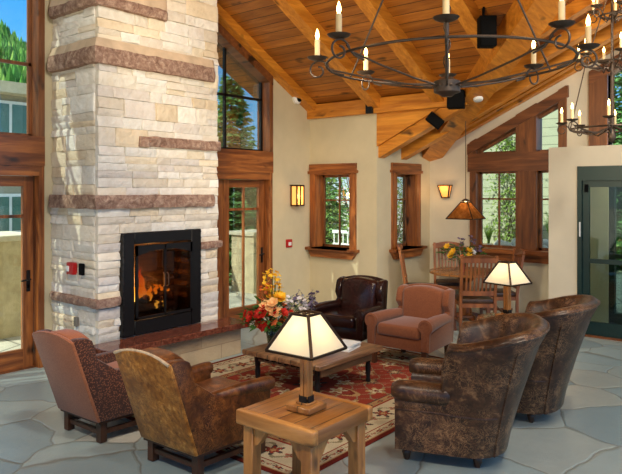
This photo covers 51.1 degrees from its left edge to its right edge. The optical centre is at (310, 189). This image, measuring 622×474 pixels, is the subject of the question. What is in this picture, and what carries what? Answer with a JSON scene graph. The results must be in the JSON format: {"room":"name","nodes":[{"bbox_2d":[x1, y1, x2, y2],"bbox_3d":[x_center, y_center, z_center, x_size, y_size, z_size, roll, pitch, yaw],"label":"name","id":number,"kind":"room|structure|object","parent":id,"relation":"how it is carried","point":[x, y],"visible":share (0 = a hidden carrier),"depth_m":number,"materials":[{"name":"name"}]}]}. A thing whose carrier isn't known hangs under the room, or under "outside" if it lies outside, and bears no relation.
{"room":"hotel lobby","nodes":[
{"label":"hotel lobby","id":0,"kind":"room"},
{"bbox_2d":[47,0,222,344],"bbox_3d":[-2.043,-1.100,7.723,1.040,6.200,1.833,0,0,40],"label":"stone chimney","id":1,"kind":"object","parent":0,"point":[134,104],"depth_m":7.22,"materials":[{"name":"stone"}]},
{"bbox_2d":[66,262,76,274],"bbox_3d":[-2.613,0.855,7.081,0.130,0.130,0.070,0,0,40],"label":"fire alarm strobe","id":2,"kind":"object","parent":1,"relation":"attached to","point":[71,267],"visible":1,"depth_m":7.05,"materials":[{"name":"red plastic"}]},
{"bbox_2d":[74,317,78,326],"bbox_3d":[-2.547,1.430,7.051,0.060,0.100,0.032,0,0,40],"label":"wall outlet","id":3,"kind":"object","parent":1,"relation":"attached to","point":[76,319],"visible":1,"depth_m":7.03,"materials":[{"name":"grey plastic"}]},
{"bbox_2d":[79,263,84,275],"bbox_3d":[-2.463,0.853,6.981,0.076,0.125,0.032,0,0,40],"label":"wall plate","id":4,"kind":"object","parent":1,"relation":"attached to","point":[81,265],"visible":1,"depth_m":6.96,"materials":[{"name":"black plastic"}]},
{"bbox_2d":[118,229,200,337],"bbox_3d":[-1.845,1.033,7.568,0.547,1.130,1.120,0,0,40],"label":"fireplace","id":5,"kind":"object","parent":1,"relation":"in","point":[160,271],"visible":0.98,"depth_m":7.38,"materials":[{"name":"black metal"}]},
{"bbox_2d":[217,3,316,110],"bbox_3d":[-1.891,-3.002,8.580,0.180,3.400,6.000,0,0,40],"label":"beam","id":6,"kind":"structure","parent":1,"relation":"attached to","point":[224,18],"depth_m":9.92,"materials":[{"name":"brown wood"}]},
{"bbox_2d":[44,0,309,329],"bbox_3d":[-4.006,-1.361,6.364,0.250,6.722,12.690,0,0,40],"label":"wall","id":7,"kind":"structure","parent":0,"point":[291,125],"depth_m":10.49,"materials":[{"name":"paint"}]},
{"bbox_2d":[0,165,43,374],"bbox_3d":[-3.710,0.865,6.697,0.260,2.270,1.880,0,0,40],"label":"door","id":8,"kind":"structure","parent":7,"relation":"in","point":[30,179],"depth_m":7.30,"materials":[{"name":"brown wood"}]},
{"bbox_2d":[0,0,44,165],"bbox_3d":[-3.704,-1.535,6.693,0.275,2.530,1.880,0,0,40],"label":"window","id":9,"kind":"structure","parent":7,"relation":"in","point":[28,149],"depth_m":7.30,"materials":[{"name":"brown wood"}]},
{"bbox_2d":[216,171,272,319],"bbox_3d":[-1.305,0.865,9.600,0.260,2.270,1.880,0,0,40],"label":"door","id":10,"kind":"structure","parent":7,"relation":"in","point":[244,201],"depth_m":9.94,"materials":[{"name":"brown wood"}]},
{"bbox_2d":[216,22,272,172],"bbox_3d":[-1.299,-1.545,9.596,0.275,2.550,1.880,0,0,40],"label":"window","id":11,"kind":"structure","parent":7,"relation":"in","point":[245,86],"depth_m":9.91,"materials":[{"name":"brown wood"}]},
{"bbox_2d":[286,239,291,247],"bbox_3d":[-0.355,0.865,10.547,0.046,0.130,0.124,0,0,40],"label":"fire alarm","id":12,"kind":"object","parent":7,"relation":"attached to","point":[288,241],"visible":1,"depth_m":10.51,"materials":[{"name":"red plastic"}]},
{"bbox_2d":[292,97,301,103],"bbox_3d":[-0.203,-1.500,10.661,0.124,0.180,0.180,0,0,40],"label":"security camera","id":13,"kind":"object","parent":7,"relation":"attached to","point":[295,100],"visible":0.71,"depth_m":10.62,"materials":[{"name":"white plastic"}]},
{"bbox_2d":[290,185,304,205],"bbox_3d":[-0.228,0.088,10.598,0.166,0.346,0.190,0,0,40],"label":"wall sconce","id":14,"kind":"object","parent":7,"relation":"attached to","point":[297,192],"visible":1,"depth_m":10.54,"materials":[{"name":"glass"}]},
{"bbox_2d":[0,308,621,473],"bbox_3d":[0.767,2.050,3.488,11.270,0.100,14.350,0,0,40],"label":"floor","id":15,"kind":"structure","parent":0,"point":[584,436],"depth_m":5.13,"materials":[{"name":"grey stone"}]},
{"bbox_2d":[94,317,249,365],"bbox_3d":[-1.507,1.799,7.298,0.406,0.402,1.986,0,0,40],"label":"hearth","id":16,"kind":"object","parent":15,"relation":"on","point":[212,340],"visible":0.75,"depth_m":7.43,"materials":[{"name":"red stone"}]},
{"bbox_2d":[126,347,443,473],"bbox_3d":[-0.010,1.996,6.696,2.760,0.005,3.600,0,0,40],"label":"rug","id":17,"kind":"object","parent":15,"relation":"on","point":[392,365],"visible":0.28,"depth_m":6.56,"materials":[{"name":"carpet"}]},
{"bbox_2d":[32,329,136,443],"bbox_3d":[-1.732,1.548,5.426,0.732,0.890,0.983,0,0,38],"label":"chair","id":18,"kind":"object","parent":17,"relation":"on","point":[85,384],"visible":0.77,"depth_m":5.12,"materials":[{"name":"brown fabric"}]},
{"bbox_2d":[51,329,89,339],"bbox_3d":[-1.894,1.373,5.217,0.425,0.520,0.336,0,0,38],"label":"cushion","id":19,"kind":"object","parent":18,"relation":"on","point":[71,334],"depth_m":5.09,"materials":[{"name":"brown leather"}]},
{"bbox_2d":[107,361,118,367],"bbox_3d":[-1.629,1.585,5.560,0.521,0.146,0.645,0,0,38],"label":"seat cushion","id":20,"kind":"object","parent":18,"relation":"on","point":[114,364],"depth_m":5.64,"materials":[{"name":"fabric"}]},
{"bbox_2d":[113,347,274,473],"bbox_3d":[-0.871,1.542,4.804,0.780,0.903,0.983,0,0,38],"label":"chair","id":21,"kind":"object","parent":17,"relation":"on","point":[177,405],"visible":0.95,"depth_m":4.54,"materials":[{"name":"brown leather"}]},
{"bbox_2d":[142,348,183,361],"bbox_3d":[-1.034,1.373,4.593,0.455,0.520,0.333,0,0,38],"label":"cushion","id":22,"kind":"object","parent":21,"relation":"on","point":[164,354],"depth_m":4.46,"materials":[{"name":"leather"}]},
{"bbox_2d":[196,376,239,391],"bbox_3d":[-0.768,1.586,4.938,0.523,0.145,0.645,0,0,38],"label":"seat cushion","id":23,"kind":"object","parent":21,"relation":"on","point":[208,383],"depth_m":5.12,"materials":[{"name":"leather"}]},
{"bbox_2d":[242,338,382,392],"bbox_3d":[0.026,1.808,6.693,1.020,0.372,1.060,0,0,40],"label":"coffee table","id":24,"kind":"object","parent":17,"relation":"on","point":[339,361],"visible":0.5,"depth_m":6.41,"materials":[{"name":"brown wood"}]},
{"bbox_2d":[235,268,318,343],"bbox_3d":[-0.376,1.206,6.717,0.768,0.820,0.731,0,0,40],"label":"flower arrangement","id":25,"kind":"object","parent":24,"relation":"on","point":[269,307],"visible":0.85,"depth_m":6.63,"materials":[{"name":"multicoloured plant"}]},
{"bbox_2d":[342,344,360,351],"bbox_3d":[0.347,1.610,6.673,0.230,0.022,0.300,0,0,28],"label":"book","id":26,"kind":"object","parent":24,"relation":"on","point":[357,345],"visible":0.36,"depth_m":6.59,"materials":[{"name":"white paper"}]},
{"bbox_3d":[0.333,1.590,6.672,0.215,0.016,0.280,0,0,20],"label":"magazine","id":27,"kind":"object","parent":26,"relation":"on","visible":0},
{"bbox_2d":[343,339,360,347],"bbox_3d":[0.361,1.576,6.674,0.210,0.012,0.270,0,0,34],"label":"magazine","id":28,"kind":"object","parent":27,"relation":"on","point":[349,343],"visible":0.62,"depth_m":6.69,"materials":[{"name":"white paper"}]},
{"bbox_2d":[306,275,387,341],"bbox_3d":[0.501,1.556,8.196,0.827,0.875,0.826,0,0,33],"label":"chair","id":29,"kind":"object","parent":17,"relation":"on","point":[358,296],"visible":0.73,"depth_m":8.22,"materials":[{"name":"leather"}]},
{"bbox_2d":[323,307,359,328],"bbox_3d":[0.456,1.587,8.126,0.526,0.144,0.645,0,0,33],"label":"seat cushion","id":30,"kind":"object","parent":29,"relation":"on","point":[338,317],"depth_m":7.88,"materials":[{"name":"leather"}]},
{"bbox_2d":[341,276,377,308],"bbox_3d":[0.635,1.381,8.406,0.514,0.505,0.233,0,0,33],"label":"cushion","id":31,"kind":"object","parent":29,"relation":"on","point":[357,292],"depth_m":8.33,"materials":[{"name":"leather"}]},
{"bbox_2d":[365,283,454,362],"bbox_3d":[1.205,1.566,7.600,0.869,0.855,0.806,0,0,38],"label":"chair","id":32,"kind":"object","parent":17,"relation":"on","point":[422,322],"visible":0.98,"depth_m":7.51,"materials":[{"name":"brown fabric"}]},
{"bbox_2d":[377,316,425,339],"bbox_3d":[1.160,1.587,7.542,0.546,0.143,0.645,0,0,38],"label":"seat cushion","id":33,"kind":"object","parent":32,"relation":"on","point":[388,327],"depth_m":7.36,"materials":[{"name":"orange fabric"}]},
{"bbox_2d":[403,285,444,318],"bbox_3d":[1.356,1.391,7.795,0.534,0.485,0.221,0,0,38],"label":"cushion","id":34,"kind":"object","parent":32,"relation":"on","point":[419,301],"depth_m":7.72,"materials":[{"name":"orange fabric"}]},
{"bbox_2d":[476,313,495,319],"bbox_3d":[2.146,1.700,7.183,0.620,0.573,0.620,0,0,40],"label":"round table","id":35,"kind":"object","parent":17,"relation":"on","point":[486,315],"visible":0.02,"depth_m":7.32,"materials":[{"name":"brown wood"}]},
{"bbox_2d":[482,260,531,315],"bbox_3d":[2.173,1.102,7.199,0.392,0.622,0.392,0,0,-36],"label":"table lamp","id":36,"kind":"object","parent":35,"relation":"on","point":[507,274],"visible":0.9,"depth_m":7.14,"materials":[{"name":"brown wood"}]},
{"bbox_2d":[236,387,372,473],"bbox_3d":[-0.040,1.702,4.215,0.648,0.584,0.624,0,0,40],"label":"side table","id":37,"kind":"object","parent":15,"relation":"on","point":[308,436],"visible":0.92,"depth_m":4.13,"materials":[{"name":"brown wood"}]},
{"bbox_2d":[265,310,346,415],"bbox_3d":[-0.030,1.098,4.180,0.392,0.622,0.392,0,0,38],"label":"table lamp","id":38,"kind":"object","parent":37,"relation":"on","point":[308,336],"visible":1,"depth_m":4.12,"materials":[{"name":"brown wood"}]},
{"bbox_2d":[397,245,433,283],"bbox_3d":[1.644,1.436,10.241,0.574,1.129,0.529,0,0,12],"label":"dining chair","id":39,"kind":"object","parent":15,"relation":"on","point":[401,254],"visible":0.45,"depth_m":10.24,"materials":[{"name":"brown wood"}]},
{"bbox_2d":[432,241,463,288],"bbox_3d":[2.304,1.436,10.746,0.529,1.129,0.574,0,0,4],"label":"dining chair","id":40,"kind":"object","parent":15,"relation":"on","point":[450,283],"visible":0.31,"depth_m":10.93,"materials":[{"name":"brown wood"}]},
{"bbox_2d":[429,267,489,320],"bbox_3d":[2.373,1.617,9.917,1.120,0.764,1.120,0,0,40],"label":"dining table","id":41,"kind":"object","parent":15,"relation":"on","point":[441,271],"visible":0.54,"depth_m":9.85,"materials":[{"name":"brown wood"}]},
{"bbox_2d":[435,235,485,271],"bbox_3d":[2.304,0.953,9.859,0.746,0.565,0.812,0,0,40],"label":"flower arrangement","id":42,"kind":"object","parent":41,"relation":"on","point":[470,249],"visible":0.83,"depth_m":9.73,"materials":[{"name":"plant"}]},
{"bbox_2d":[391,312,549,467],"bbox_3d":[1.233,1.484,4.947,1.101,1.032,1.079,0,0,20],"label":"barrel chair","id":43,"kind":"object","parent":15,"relation":"on","point":[464,403],"visible":1,"depth_m":4.60,"materials":[{"name":"brown leather"}]},
{"bbox_2d":[412,379,440,382],"bbox_3d":[1.042,1.625,5.015,0.680,0.150,0.530,0,0,20],"label":"seat cushion","id":44,"kind":"object","parent":43,"relation":"on","point":[424,380],"depth_m":5.29,"materials":[{"name":"brown leather"}]},
{"bbox_2d":[454,255,498,330],"bbox_3d":[2.275,1.436,8.994,0.529,1.129,0.574,0,0,2],"label":"dining chair","id":45,"kind":"object","parent":15,"relation":"on","point":[464,299],"visible":0.87,"depth_m":8.83,"materials":[{"name":"brown wood"}]},
{"bbox_2d":[480,248,524,313],"bbox_3d":[2.844,1.436,9.635,0.574,1.129,0.529,0,0,2],"label":"dining chair","id":46,"kind":"object","parent":15,"relation":"on","point":[518,255],"visible":0.44,"depth_m":9.43,"materials":[{"name":"brown wood"}]},
{"bbox_2d":[516,294,599,422],"bbox_3d":[1.986,1.474,5.835,1.108,1.052,1.089,0,0,33],"label":"barrel chair","id":47,"kind":"object","parent":15,"relation":"on","point":[569,317],"visible":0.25,"depth_m":5.45,"materials":[{"name":"brown leather"}]},
{"bbox_2d":[310,114,385,302],"bbox_3d":[0.484,0.290,10.722,1.605,3.420,0.250,0,0,40],"label":"wall","id":48,"kind":"structure","parent":0,"point":[346,139],"depth_m":10.34,"materials":[{"name":"paint"}]},
{"bbox_2d":[273,0,380,107],"bbox_3d":[-0.905,-2.972,7.763,0.190,3.460,6.000,0,0,40],"label":"beam","id":49,"kind":"structure","parent":48,"relation":"attached to","point":[294,10],"depth_m":9.00,"materials":[{"name":"brown wood"}]},
{"bbox_2d":[305,163,359,259],"bbox_3d":[0.403,0.340,10.705,1.060,1.540,0.380,0,0,40],"label":"window","id":50,"kind":"structure","parent":48,"relation":"in","point":[318,173],"depth_m":10.78,"materials":[{"name":"brown wood"}]},
{"bbox_2d":[365,104,372,113],"bbox_3d":[0.906,-1.285,10.074,0.120,0.200,0.050,0,0,40],"label":"bracket","id":51,"kind":"object","parent":48,"relation":"attached to","point":[368,110],"visible":0.58,"depth_m":10.05,"materials":[{"name":"black metal"}]},
{"bbox_2d":[307,93,446,118],"bbox_3d":[1.078,-1.305,10.133,2.770,0.230,0.260,0,0,40],"label":"beam","id":52,"kind":"structure","parent":48,"relation":"attached to","point":[418,101],"depth_m":9.96,"materials":[{"name":"brown wood"}]},
{"bbox_2d":[377,103,468,145],"bbox_3d":[1.624,-1.036,9.648,1.510,0.712,0.070,0,0,40],"label":"trim","id":53,"kind":"structure","parent":48,"relation":"attached to","point":[389,124],"depth_m":9.88,"materials":[{"name":"brown wood"}]},
{"bbox_2d":[425,111,444,129],"bbox_3d":[1.792,-1.000,9.406,0.270,0.259,0.225,0,0,10],"label":"ceiling speaker","id":54,"kind":"object","parent":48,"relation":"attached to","point":[432,118],"visible":1,"depth_m":9.30,"materials":[{"name":"black plastic"}]},
{"bbox_2d":[378,1,621,157],"bbox_3d":[4.249,-2.529,7.609,8.165,4.058,0.170,0,0,40],"label":"ceiling beam","id":55,"kind":"structure","parent":48,"relation":"attached to","point":[577,31],"depth_m":8.70,"materials":[{"name":"brown wood"}]},
{"bbox_2d":[217,0,513,103],"bbox_3d":[-0.502,-3.014,3.461,10.810,3.576,12.690,0,0,40],"label":"ceiling","id":56,"kind":"structure","parent":0,"point":[264,21],"depth_m":8.95,"materials":[{"name":"brown wood"}]},
{"bbox_2d":[354,0,443,102],"bbox_3d":[-0.058,-2.972,7.061,0.190,3.460,6.000,0,0,40],"label":"beam","id":57,"kind":"structure","parent":56,"relation":"attached to","point":[385,23],"depth_m":8.47,"materials":[{"name":"brown wood"}]},
{"bbox_2d":[307,0,600,96],"bbox_3d":[0.812,-2.321,3.879,1.629,3.527,1.629,0,0,40],"label":"chandelier","id":58,"kind":"object","parent":56,"relation":"hanging from","point":[446,86],"visible":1,"depth_m":3.72,"materials":[{"name":"metal"}]},
{"bbox_2d":[315,39,319,54],"bbox_3d":[0.039,-0.878,4.045,0.033,0.121,0.033,0,0,40],"label":"candle","id":59,"kind":"object","parent":58,"relation":"on","point":[317,42],"depth_m":4.03,"materials":[{"name":"beige wax"}]},
{"bbox_2d":[336,13,341,31],"bbox_3d":[0.148,-0.878,3.451,0.033,0.121,0.033,0,0,40],"label":"candle","id":60,"kind":"object","parent":58,"relation":"on","point":[338,16],"depth_m":3.44,"materials":[{"name":"beige wax"}]},
{"bbox_2d":[363,55,367,69],"bbox_3d":[0.383,-0.878,4.543,0.033,0.121,0.033,0,0,40],"label":"candle","id":61,"kind":"object","parent":58,"relation":"on","point":[365,63],"depth_m":4.53,"materials":[{"name":"beige wax"}]},
{"bbox_2d":[443,0,449,13],"bbox_3d":[0.645,-0.878,3.107,0.033,0.121,0.033,0,0,40],"label":"candle","id":62,"kind":"object","parent":58,"relation":"on","point":[446,3],"depth_m":3.09,"materials":[{"name":"beige wax"}]},
{"bbox_2d":[531,48,535,63],"bbox_3d":[1.475,-0.878,4.308,0.033,0.121,0.033,0,0,40],"label":"candle","id":63,"kind":"object","parent":58,"relation":"on","point":[533,56],"depth_m":4.29,"materials":[{"name":"beige wax"}]},
{"bbox_2d":[558,0,564,19],"bbox_3d":[1.240,-0.878,3.216,0.033,0.121,0.033,0,0,40],"label":"candle","id":64,"kind":"object","parent":58,"relation":"on","point":[561,4],"depth_m":3.20,"materials":[{"name":"beige wax"}]},
{"bbox_2d":[585,25,590,42],"bbox_3d":[1.584,-0.878,3.713,0.033,0.121,0.033,0,0,40],"label":"candle","id":65,"kind":"object","parent":58,"relation":"on","point":[588,28],"depth_m":3.70,"materials":[{"name":"beige wax"}]},
{"bbox_2d":[450,0,493,62],"bbox_3d":[0.599,-3.132,6.130,0.190,3.138,5.405,0,0,40],"label":"ceiling beam","id":66,"kind":"structure","parent":56,"relation":"attached to","point":[468,11],"depth_m":7.59,"materials":[{"name":"brown wood"}]},
{"bbox_2d":[477,7,496,48],"bbox_3d":[2.015,-1.941,7.497,0.190,0.612,0.271,0,0,0],"label":"ceiling speaker","id":67,"kind":"object","parent":56,"relation":"attached to","point":[486,24],"visible":1,"depth_m":7.36,"materials":[{"name":"black plastic"}]},
{"bbox_2d":[481,16,495,44],"bbox_3d":[2.015,-1.810,7.364,0.166,0.326,0.006,0,0,0],"label":"grille","id":68,"kind":"object","parent":67,"relation":"attached to","point":[488,23],"depth_m":7.36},
{"bbox_2d":[386,149,429,308],"bbox_3d":[1.615,0.640,11.025,0.250,2.720,1.660,0,0,40],"label":"wall","id":69,"kind":"structure","parent":0,"point":[417,267],"depth_m":10.92,"materials":[{"name":"paint"}]},
{"bbox_2d":[389,162,427,258],"bbox_3d":[1.519,0.335,10.806,0.380,1.550,1.000,0,0,40],"label":"window","id":70,"kind":"structure","parent":69,"relation":"in","point":[405,177],"depth_m":11.00,"materials":[{"name":"brown wood"}]},
{"bbox_2d":[483,109,557,243],"bbox_3d":[3.886,-0.240,13.663,3.550,4.720,0.200,0,0,40],"label":"wall","id":71,"kind":"structure","parent":0,"point":[549,126],"depth_m":13.36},
{"bbox_2d":[430,50,619,322],"bbox_3d":[5.305,-1.294,8.883,8.165,6.588,0.250,0,0,40],"label":"wall","id":72,"kind":"structure","parent":0,"point":[449,169],"depth_m":10.25,"materials":[{"name":"paint"}]},
{"bbox_2d":[437,185,452,197],"bbox_3d":[2.295,0.025,11.148,0.248,0.228,0.124,0,0,40],"label":"wall sconce","id":73,"kind":"object","parent":72,"relation":"attached to","point":[444,190],"visible":1,"depth_m":11.12,"materials":[{"name":"glass"}]},
{"bbox_2d":[422,0,567,160],"bbox_3d":[2.439,-1.934,7.707,0.360,2.868,7.394,0,0,-6],"label":"ceiling beam","id":74,"kind":"structure","parent":72,"relation":"attached to","point":[539,13],"depth_m":7.99,"materials":[{"name":"brown wood"}]},
{"bbox_2d":[447,89,464,109],"bbox_3d":[2.019,-1.250,9.027,0.230,0.250,0.275,0,0,20],"label":"ceiling speaker","id":75,"kind":"object","parent":74,"relation":"attached to","point":[457,101],"visible":0.77,"depth_m":8.89,"materials":[{"name":"black plastic"}]},
{"bbox_2d":[448,90,462,106],"bbox_3d":[1.974,-1.250,8.900,0.206,0.226,0.006,0,0,20],"label":"grille","id":76,"kind":"object","parent":75,"relation":"attached to","point":[456,100],"depth_m":8.89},
{"bbox_2d":[473,96,482,102],"bbox_3d":[2.319,-1.259,9.019,0.137,0.082,0.129,0,0,-32],"label":"smoke detector","id":77,"kind":"object","parent":74,"relation":"attached to","point":[477,99],"visible":1,"depth_m":8.98,"materials":[{"name":"white plastic"}]},
{"bbox_2d":[460,85,568,263],"bbox_3d":[3.291,-0.225,10.429,1.760,2.730,0.380,0,0,40],"label":"window","id":78,"kind":"structure","parent":72,"relation":"in","point":[529,162],"depth_m":10.29,"materials":[{"name":"brown wood"}]},
{"bbox_2d":[457,37,619,139],"bbox_3d":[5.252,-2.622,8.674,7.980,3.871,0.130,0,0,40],"label":"trim","id":79,"kind":"structure","parent":72,"relation":"attached to","point":[572,71],"depth_m":10.12,"materials":[{"name":"brown wood"}]},
{"bbox_2d":[589,53,621,145],"bbox_3d":[5.004,-1.712,9.064,2.100,2.185,0.255,0,0,40],"label":"window","id":80,"kind":"structure","parent":72,"relation":"in","point":[599,83],"depth_m":9.55,"materials":[{"name":"brown wood"}]},
{"bbox_2d":[609,187,621,324],"bbox_3d":[5.098,0.825,8.990,1.820,2.350,0.090,0,0,40],"label":"door","id":81,"kind":"structure","parent":72,"relation":"in","point":[614,317],"depth_m":9.51,"materials":[{"name":"green metal"}]},
{"bbox_2d":[527,0,613,51],"bbox_3d":[3.143,-2.693,6.227,8.725,4.221,8.800,0,0,40],"label":"ceiling","id":82,"kind":"structure","parent":0,"point":[578,19],"depth_m":8.13,"materials":[{"name":"brown wood"}]},
{"bbox_2d":[445,121,485,219],"bbox_3d":[2.323,-0.419,9.763,0.447,1.713,0.447,0,0,40],"label":"pendant lamp","id":83,"kind":"object","parent":82,"relation":"hanging from","point":[465,210],"visible":0.88,"depth_m":9.68,"materials":[{"name":"brown glass"}]},
{"bbox_2d":[535,0,604,43],"bbox_3d":[4.680,-3.092,6.316,5.852,2.930,0.150,0,0,40],"label":"trim","id":84,"kind":"structure","parent":82,"relation":"attached to","point":[576,8],"depth_m":7.58,"materials":[{"name":"brown wood"}]},
{"bbox_2d":[556,0,621,142],"bbox_3d":[3.243,-1.468,7.001,1.069,1.937,1.069,0,0,-39],"label":"chandelier","id":85,"kind":"object","parent":82,"relation":"hanging from","point":[611,114],"visible":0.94,"depth_m":6.98,"materials":[{"name":"metal"}]},
{"bbox_2d":[607,105,610,114],"bbox_3d":[3.002,-0.798,6.552,0.033,0.116,0.033,0,0,40],"label":"candle","id":86,"kind":"object","parent":85,"relation":"on","point":[608,106],"depth_m":6.54,"materials":[{"name":"beige wax"}]},
{"bbox_2d":[549,145,621,298],"bbox_3d":[5.265,0.700,7.754,4.787,2.600,0.160,0,0,40],"label":"wall partition","id":87,"kind":"structure","parent":0,"point":[563,161],"depth_m":9.07,"materials":[{"name":"paint"}]},
{"bbox_2d":[401,18,621,159],"bbox_3d":[4.677,-2.529,8.125,8.165,4.058,0.170,0,0,40],"label":"ceiling beam","id":88,"kind":"structure","parent":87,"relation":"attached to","point":[603,36],"depth_m":9.46,"materials":[{"name":"brown wood"}]},
{"bbox_2d":[577,165,621,341],"bbox_3d":[4.670,0.838,8.214,2.489,2.325,0.170,0,0,40],"label":"door","id":89,"kind":"structure","parent":87,"relation":"in","point":[587,176],"depth_m":8.90,"materials":[{"name":"green metal"}]},
{"label":"outside","id":90,"kind":"structure","parent":0,"visible":0},
{"bbox_2d":[329,202,621,312],"bbox_3d":[-13.530,2.140,30.691,180.000,0.040,150.000,0,0,40],"label":"ground","id":91,"kind":"structure","parent":90,"point":[619,268],"depth_m":14.28,"materials":[{"name":"grey"}]},
{"bbox_2d":[0,336,20,351],"bbox_3d":[-3.723,2.070,12.175,6.730,0.100,22.000,0,0,40],"label":"terrace","id":92,"kind":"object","parent":91,"relation":"on","point":[12,343],"depth_m":8.55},
{"bbox_2d":[0,231,20,338],"bbox_3d":[-4.513,1.320,9.129,1.000,1.400,1.000,0,0,40],"label":"stone pier","id":93,"kind":"structure","parent":92,"relation":"on","point":[10,241],"depth_m":8.90,"materials":[{"name":"beige paint"}]},
{"bbox_2d":[217,87,230,179],"bbox_3d":[-1.766,-0.282,14.876,2.746,4.719,2.878,0,0,-1],"label":"conifer tree","id":94,"kind":"object","parent":92,"relation":"on","point":[220,113],"visible":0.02,"depth_m":14.69,"materials":[{"name":"green plant"}]},
{"bbox_2d":[332,230,348,244],"bbox_3d":[1.278,1.480,14.395,2.000,1.120,0.060,0,0,40],"label":"railing","id":95,"kind":"object","parent":92,"relation":"on","point":[333,231],"visible":0.13,"depth_m":14.83,"materials":[{"name":"white wood"}]},
{"bbox_2d":[0,80,26,231],"bbox_3d":[-14.940,-1.105,19.586,7.200,6.450,12.100,0,0,40],"label":"building","id":96,"kind":"structure","parent":91,"relation":"on","point":[13,95],"depth_m":21.05,"materials":[{"name":"white plastic"}]},
{"bbox_2d":[326,177,348,242],"bbox_3d":[0.016,-0.448,19.764,3.388,5.263,3.235,0,0,-39],"label":"conifer tree","id":97,"kind":"object","parent":91,"relation":"on","point":[343,207],"visible":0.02,"depth_m":19.36,"materials":[{"name":"green plant"}]},
{"bbox_2d":[326,177,348,243],"bbox_3d":[1.366,0.316,16.510,3.047,3.616,3.013,0,0,-44],"label":"shrub","id":98,"kind":"object","parent":91,"relation":"on","point":[347,183],"visible":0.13,"depth_m":16.15,"materials":[{"name":"green plant"}]},
{"bbox_2d":[613,71,621,266],"bbox_3d":[8.455,-0.852,18.298,4.008,6.057,3.924,0,0,-14],"label":"conifer tree","id":99,"kind":"object","parent":91,"relation":"on","point":[617,80],"visible":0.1,"depth_m":17.73,"materials":[{"name":"green plant"}]},
{"bbox_3d":[3.427,1.620,12.874,3.650,1.000,1.600,0,0,40],"label":"planter bed","id":100,"kind":"object","parent":91,"relation":"on","visible":0},
{"bbox_2d":[483,221,496,243],"bbox_3d":[3.361,0.845,12.260,0.428,0.550,0.409,0,0,-35],"label":"ornamental grass","id":101,"kind":"object","parent":100,"relation":"on","point":[488,233],"depth_m":12.24,"materials":[{"name":"green plant"}]},
{"bbox_2d":[483,133,515,241],"bbox_3d":[4.004,-0.089,13.196,1.480,2.426,0.272,0,0,40],"label":"climbing vine","id":102,"kind":"object","parent":100,"relation":"on","point":[509,143],"visible":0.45,"depth_m":13.26,"materials":[{"name":"green plant"}]},
{"bbox_2d":[501,241,512,245],"bbox_3d":[3.619,1.057,12.086,0.290,0.208,0.283,0,0,40],"label":"rock","id":103,"kind":"object","parent":100,"relation":"on","point":[505,243],"visible":0.35,"depth_m":12.00,"materials":[{"name":"grey stone"}]},
{"bbox_2d":[543,213,548,235],"bbox_3d":[4.605,0.748,12.440,0.542,0.745,0.561,0,0,5],"label":"ornamental grass","id":104,"kind":"object","parent":100,"relation":"on","point":[547,219],"depth_m":12.43,"materials":[{"name":"green plant"}]},
{"bbox_2d":[543,239,548,247],"bbox_3d":[4.328,1.042,12.073,0.368,0.269,0.350,0,0,4],"label":"rock","id":105,"kind":"object","parent":100,"relation":"on","point":[545,241],"visible":0.17,"depth_m":11.92,"materials":[{"name":"grey stone"}]},
{"bbox_3d":[-51.371,-20.516,55.552,46.000,45.432,100.000,0,0,40],"label":"hills","id":106,"kind":"object","parent":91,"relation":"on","visible":0},
{"bbox_2d":[0,19,26,82],"bbox_3d":[-32.929,-13.574,77.746,45.576,30.239,36.094,0,0,40],"label":"forest","id":107,"kind":"object","parent":106,"relation":"on","point":[11,48],"visible":0.12,"depth_m":69.88,"materials":[{"name":"green plant"}]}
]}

